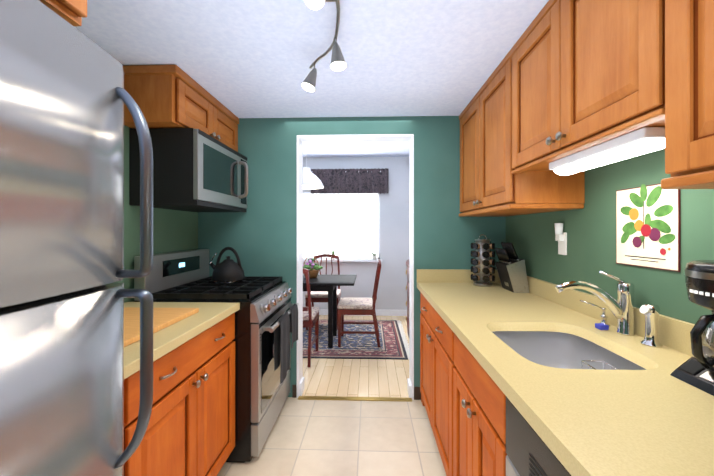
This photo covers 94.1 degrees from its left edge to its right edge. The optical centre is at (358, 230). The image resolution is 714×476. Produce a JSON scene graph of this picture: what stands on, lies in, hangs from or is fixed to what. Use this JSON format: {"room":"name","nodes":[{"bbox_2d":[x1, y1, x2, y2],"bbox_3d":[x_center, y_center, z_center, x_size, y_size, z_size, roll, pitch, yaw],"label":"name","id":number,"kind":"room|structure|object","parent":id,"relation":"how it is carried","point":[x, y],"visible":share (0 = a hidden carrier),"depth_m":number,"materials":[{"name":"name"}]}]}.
{"room":"kitchen","nodes":[
{"label":"kitchen","id":0,"kind":"room"},
{"bbox_2d":[113,125,197,302],"bbox_3d":[-1.406,0.213,0.463,0.100,2.210,4.390,0,0,2],"label":"wall","id":1,"kind":"structure","parent":0,"point":[175,230],"depth_m":2.14,"materials":[{"name":"green paint"}]},
{"bbox_2d":[39,0,86,25],"bbox_3d":[-0.996,-0.693,0.397,0.719,0.393,0.846,0,0,2],"label":"upper cabinet","id":2,"kind":"object","parent":1,"relation":"attached to","point":[72,12],"visible":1,"depth_m":0.77,"materials":[{"name":"brown wood"}]},
{"bbox_2d":[122,65,238,151],"bbox_3d":[-1.115,-0.737,2.215,0.354,0.303,0.865,0,0,2],"label":"upper cabinet","id":3,"kind":"object","parent":1,"relation":"attached to","point":[169,96],"visible":0.81,"depth_m":1.82,"materials":[{"name":"brown wood"}]},
{"bbox_2d":[129,128,247,211],"bbox_3d":[-1.058,-0.359,2.262,0.466,0.435,0.758,0,0,2],"label":"microwave","id":4,"kind":"object","parent":3,"relation":"attached to","point":[196,170],"visible":1,"depth_m":1.89,"materials":[{"name":"black metal"}]},
{"bbox_2d":[74,0,548,117],"bbox_3d":[-0.147,-0.922,0.420,2.620,0.060,4.390,0,0,2],"label":"ceiling","id":5,"kind":"structure","parent":0,"point":[247,58],"depth_m":1.62,"materials":[{"name":"white paint"}]},
{"bbox_2d":[302,0,345,91],"bbox_3d":[-0.149,-0.797,1.392,0.292,0.186,0.675,0,0,2],"label":"spotlight fixture","id":6,"kind":"object","parent":5,"relation":"attached to","point":[338,63],"visible":1,"depth_m":1.43,"materials":[{"name":"silver metal"}]},
{"bbox_2d":[217,315,446,475],"bbox_3d":[-0.601,1.349,1.764,3.620,0.060,7.050,0,0,2],"label":"floor","id":7,"kind":"structure","parent":0,"point":[343,438],"depth_m":2.20,"materials":[{"name":"tile"}]},
{"bbox_2d":[0,0,152,475],"bbox_3d":[-0.914,0.461,0.435,0.861,1.715,0.770,0,0,2],"label":"refrigerator","id":8,"kind":"object","parent":7,"relation":"on","point":[65,96],"visible":1,"depth_m":0.60,"materials":[{"name":"silver metal"}]},
{"bbox_2d":[124,302,239,475],"bbox_3d":[-0.998,0.862,1.351,0.649,0.915,1.040,0,0,2],"label":"base cabinet","id":9,"kind":"object","parent":7,"relation":"on","point":[190,430],"visible":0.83,"depth_m":1.39,"materials":[{"name":"brown wood"}]},
{"bbox_2d":[124,307,198,346],"bbox_3d":[-0.995,0.393,1.349,0.400,0.021,0.590,0,0,2],"label":"cutting board","id":10,"kind":"object","parent":9,"relation":"on","point":[163,318],"visible":0.33,"depth_m":1.44,"materials":[{"name":"brown wood"}]},
{"bbox_2d":[134,249,298,462],"bbox_3d":[-0.865,0.735,2.254,0.798,1.170,0.758,0,0,2],"label":"range","id":11,"kind":"object","parent":7,"relation":"on","point":[266,320],"visible":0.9,"depth_m":2.00,"materials":[{"name":"silver metal"}]},
{"bbox_2d":[209,247,244,283],"bbox_3d":[-0.932,0.240,2.342,0.249,0.246,0.216,0,0,2],"label":"kettle","id":12,"kind":"object","parent":11,"relation":"on","point":[228,270],"visible":1,"depth_m":2.28,"materials":[{"name":"black metal"}]},
{"bbox_2d":[298,396,411,401],"bbox_3d":[-0.028,1.317,2.598,0.888,0.006,0.047,0,0,2],"label":"trim","id":13,"kind":"structure","parent":7,"relation":"on","point":[353,398],"depth_m":2.60,"materials":[{"name":"gold metal"}]},
{"bbox_2d":[303,319,408,359],"bbox_3d":[-0.540,1.317,4.159,2.274,0.008,1.460,0,0,2],"label":"rug","id":14,"kind":"object","parent":7,"relation":"on","point":[394,343],"visible":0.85,"depth_m":3.88,"materials":[{"name":"fabric"}]},
{"bbox_2d":[303,268,318,366],"bbox_3d":[-0.654,0.828,3.405,0.440,0.968,0.496,0,0,2],"label":"chair","id":15,"kind":"object","parent":14,"relation":"on","point":[310,316],"visible":0.38,"depth_m":3.23,"materials":[{"name":"brown wood"}]},
{"bbox_2d":[305,254,340,329],"bbox_3d":[-0.472,0.829,4.595,0.440,0.968,0.496,0,0,2],"label":"chair","id":16,"kind":"object","parent":14,"relation":"on","point":[319,296],"visible":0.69,"depth_m":4.46,"materials":[{"name":"brown wood"}]},
{"bbox_2d":[303,274,356,347],"bbox_3d":[-0.525,0.941,3.938,0.980,0.744,0.700,0,0,2],"label":"dining table","id":17,"kind":"object","parent":14,"relation":"on","point":[329,284],"visible":0.52,"depth_m":3.70,"materials":[{"name":"black wood"}]},
{"bbox_2d":[303,256,322,277],"bbox_3d":[-0.562,0.439,4.001,0.264,0.265,0.251,0,0,2],"label":"flower basket","id":18,"kind":"object","parent":17,"relation":"on","point":[313,268],"visible":0.94,"depth_m":3.96,"materials":[{"name":"green plant"}]},
{"bbox_2d":[337,259,380,346],"bbox_3d":[0.018,0.829,3.919,0.496,0.968,0.440,0,0,2],"label":"chair","id":19,"kind":"object","parent":14,"relation":"on","point":[355,306],"visible":1,"depth_m":3.72,"materials":[{"name":"brown wood"}]},
{"bbox_2d":[406,260,408,336],"bbox_3d":[0.853,0.849,3.710,0.620,0.944,1.224,0,0,2],"label":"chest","id":20,"kind":"object","parent":7,"relation":"on","point":[407,289],"visible":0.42,"depth_m":3.78,"materials":[{"name":"brown wood"}]},
{"bbox_2d":[418,289,472,475],"bbox_3d":[0.778,0.882,1.954,0.671,0.875,1.056,0,0,2],"label":"base cabinet","id":21,"kind":"object","parent":7,"relation":"on","point":[443,358],"depth_m":1.79,"materials":[{"name":"brown wood"}]},
{"bbox_2d":[417,281,713,475],"bbox_3d":[0.729,0.423,0.927,0.665,0.040,3.308,0,0,2],"label":"countertop","id":22,"kind":"structure","parent":21,"relation":"on","point":[595,424],"depth_m":0.78,"materials":[{"name":"beige stone"}]},
{"bbox_2d":[471,234,494,286],"bbox_3d":[0.914,0.218,2.443,0.166,0.373,0.165,0,0,2],"label":"spice rack","id":23,"kind":"object","parent":22,"relation":"on","point":[483,269],"visible":1,"depth_m":2.40,"materials":[{"name":"silver metal"}]},
{"bbox_2d":[495,242,528,292],"bbox_3d":[1.023,0.242,2.237,0.157,0.324,0.195,0,0,2],"label":"knife block","id":24,"kind":"object","parent":22,"relation":"on","point":[511,268],"visible":1,"depth_m":2.16,"materials":[{"name":"black"}]},
{"bbox_2d":[469,317,679,424],"bbox_3d":[0.725,0.513,1.211,0.460,0.220,0.575,0,0,2],"label":"sink","id":25,"kind":"object","parent":22,"relation":"in","point":[537,344],"depth_m":1.35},
{"bbox_2d":[580,300,609,326],"bbox_3d":[1.008,0.352,1.410,0.108,0.103,0.045,0,0,2],"label":"soap pump","id":26,"kind":"object","parent":22,"relation":"on","point":[603,316],"visible":0.92,"depth_m":1.40,"materials":[{"name":"silver metal"}]},
{"bbox_2d":[555,271,635,335],"bbox_3d":[0.921,0.281,1.297,0.296,0.244,0.058,0,0,2],"label":"faucet","id":27,"kind":"object","parent":22,"relation":"on","point":[621,308],"visible":1,"depth_m":1.28,"materials":[{"name":"silver metal"}]},
{"bbox_2d":[595,323,608,329],"bbox_3d":[0.994,0.394,1.357,0.035,0.019,0.035,0,0,2],"label":"sponge","id":28,"kind":"object","parent":22,"relation":"on","point":[601,326],"visible":1,"depth_m":1.34,"materials":[{"name":"blue"}]},
{"bbox_2d":[640,304,662,347],"bbox_3d":[1.029,0.332,1.168,0.064,0.142,0.062,0,0,2],"label":"sprayer","id":29,"kind":"object","parent":22,"relation":"on","point":[651,312],"visible":1,"depth_m":1.15,"materials":[{"name":"silver metal"}]},
{"bbox_2d":[670,260,713,395],"bbox_3d":[0.934,0.239,0.806,0.239,0.326,0.240,0,0,2],"label":"coffee maker","id":30,"kind":"object","parent":22,"relation":"on","point":[697,370],"visible":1,"depth_m":0.82,"materials":[{"name":"black plastic"}]},
{"bbox_2d":[453,377,556,475],"bbox_3d":[0.754,0.984,1.241,0.671,0.670,0.658,0,0,2],"label":"base cabinet","id":31,"kind":"object","parent":7,"relation":"on","point":[479,432],"depth_m":1.18,"materials":[{"name":"brown wood"}]},
{"bbox_2d":[506,397,570,475],"bbox_3d":[0.706,0.884,0.611,0.628,0.868,0.595,0,0,2],"label":"dishwasher","id":32,"kind":"object","parent":7,"relation":"on","point":[529,452],"visible":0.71,"depth_m":0.80,"materials":[{"name":"black"}]},
{"bbox_2d":[198,116,505,396],"bbox_3d":[-0.568,0.090,2.699,3.620,2.460,0.138,0,0,2],"label":"wall","id":33,"kind":"structure","parent":0,"point":[259,236],"depth_m":2.63,"materials":[{"name":"teal paint"}]},
{"bbox_2d":[297,134,413,399],"bbox_3d":[-0.025,0.285,2.686,0.920,2.070,0.158,0,0,2],"label":"door frame","id":34,"kind":"structure","parent":33,"relation":"attached to","point":[409,138],"depth_m":2.65,"materials":[{"name":"white paint"}]},
{"bbox_2d":[292,385,420,399],"bbox_3d":[-0.001,1.270,2.606,1.040,0.100,0.006,0,0,2],"label":"baseboard","id":35,"kind":"structure","parent":33,"relation":"attached to","point":[417,394],"depth_m":2.59,"materials":[{"name":"brown"}]},
{"bbox_2d":[417,269,499,280],"bbox_3d":[0.786,0.355,2.571,0.665,0.099,0.018,0,0,2],"label":"backsplash","id":36,"kind":"structure","parent":33,"relation":"attached to","point":[422,274],"depth_m":2.57,"materials":[{"name":"beige stone"}]},
{"bbox_2d":[303,157,408,309],"bbox_3d":[-0.480,0.093,5.238,3.620,2.460,0.100,0,0,2],"label":"wall","id":37,"kind":"structure","parent":0,"point":[394,240],"depth_m":5.16,"materials":[{"name":"grey paint"}]},
{"bbox_2d":[303,193,379,258],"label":"window","id":38,"kind":"structure","parent":37,"relation":"in","point":[378,231],"depth_m":5.20,"materials":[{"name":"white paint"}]},
{"bbox_2d":[303,192,377,257],"bbox_3d":[-0.301,-0.084,5.203,1.220,1.041,0.026,0,0,2],"label":"window blinds","id":39,"kind":"object","parent":38,"relation":"attached to","point":[352,246],"visible":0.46,"depth_m":5.20,"materials":[{"name":"white plastic"}]},
{"bbox_2d":[303,259,381,261],"bbox_3d":[-0.303,0.473,5.154,1.340,0.030,0.095,0,0,2],"label":"window sill","id":40,"kind":"structure","parent":37,"relation":"attached to","point":[346,260],"depth_m":5.11,"materials":[{"name":"white paint"}]},
{"bbox_2d":[370,249,377,259],"bbox_3d":[0.249,0.369,5.128,0.137,0.177,0.076,0,0,2],"label":"aloe plant","id":41,"kind":"object","parent":40,"relation":"on","point":[374,255],"visible":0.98,"depth_m":5.11,"materials":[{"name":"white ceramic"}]},
{"bbox_2d":[311,168,388,193],"bbox_3d":[-0.138,-0.752,5.122,1.218,0.392,0.111,0,0,2],"label":"valance curtain","id":42,"kind":"object","parent":37,"relation":"attached to","point":[354,181],"visible":0.92,"depth_m":5.10,"materials":[{"name":"fabric"}]},
{"bbox_2d":[319,309,406,315],"bbox_3d":[-0.482,1.278,5.181,3.420,0.090,0.012,0,0,2],"label":"baseboard","id":43,"kind":"structure","parent":37,"relation":"attached to","point":[380,312],"depth_m":5.13,"materials":[{"name":"white paint"}]},
{"bbox_2d":[303,142,408,157],"bbox_3d":[-0.524,-1.168,3.960,3.620,0.060,2.660,0,0,2],"label":"ceiling","id":44,"kind":"structure","parent":0,"point":[357,149],"depth_m":4.69,"materials":[{"name":"white paint"}]},
{"bbox_2d":[303,142,323,188],"bbox_3d":[-0.615,-0.823,3.943,0.410,0.629,0.410,0,0,2],"label":"pendant lamp","id":45,"kind":"object","parent":44,"relation":"hanging from","point":[311,180],"visible":0.69,"depth_m":3.86,"materials":[{"name":"white"}]},
{"bbox_2d":[506,148,713,323],"bbox_3d":[1.112,0.213,0.375,0.100,2.210,4.390,0,0,2],"label":"wall","id":46,"kind":"structure","parent":0,"point":[589,228],"depth_m":1.45,"materials":[{"name":"green paint"}]},
{"bbox_2d":[459,45,584,215],"bbox_3d":[0.941,-0.509,2.067,0.354,0.759,1.018,0,0,2],"label":"upper cabinet","id":47,"kind":"object","parent":46,"relation":"attached to","point":[490,185],"depth_m":1.79,"materials":[{"name":"brown wood"}]},
{"bbox_2d":[554,223,566,254],"bbox_3d":[1.089,0.047,1.804,0.043,0.173,0.075,0,0,2],"label":"outlet","id":48,"kind":"object","parent":46,"relation":"attached to","point":[560,236],"visible":1,"depth_m":1.79,"materials":[{"name":"white plastic"}]},
{"bbox_2d":[515,0,658,171],"bbox_3d":[0.911,-0.590,1.206,0.354,0.599,0.841,0,0,2],"label":"upper cabinet","id":49,"kind":"object","parent":46,"relation":"attached to","point":[567,78],"depth_m":1.09,"materials":[{"name":"brown wood"}]},
{"bbox_2d":[549,127,664,175],"bbox_3d":[0.870,-0.262,1.179,0.120,0.057,0.500,0,0,2],"label":"under-cabinet light","id":50,"kind":"object","parent":49,"relation":"attached to","point":[643,140],"visible":0.81,"depth_m":1.07,"materials":[{"name":"white paint"}]},
{"bbox_2d":[616,183,679,271],"bbox_3d":[1.088,-0.018,1.266,0.007,0.318,0.288,0,0,2],"label":"picture","id":51,"kind":"object","parent":46,"relation":"attached to","point":[647,226],"visible":1,"depth_m":1.24,"materials":[{"name":"white paper"}]},
{"bbox_2d":[627,0,713,187],"bbox_3d":[0.880,-0.506,0.318,0.354,0.769,1.071,0,0,2],"label":"upper cabinet","id":52,"kind":"object","parent":46,"relation":"attached to","point":[686,27],"depth_m":0.73,"materials":[{"name":"brown wood"}]}
]}

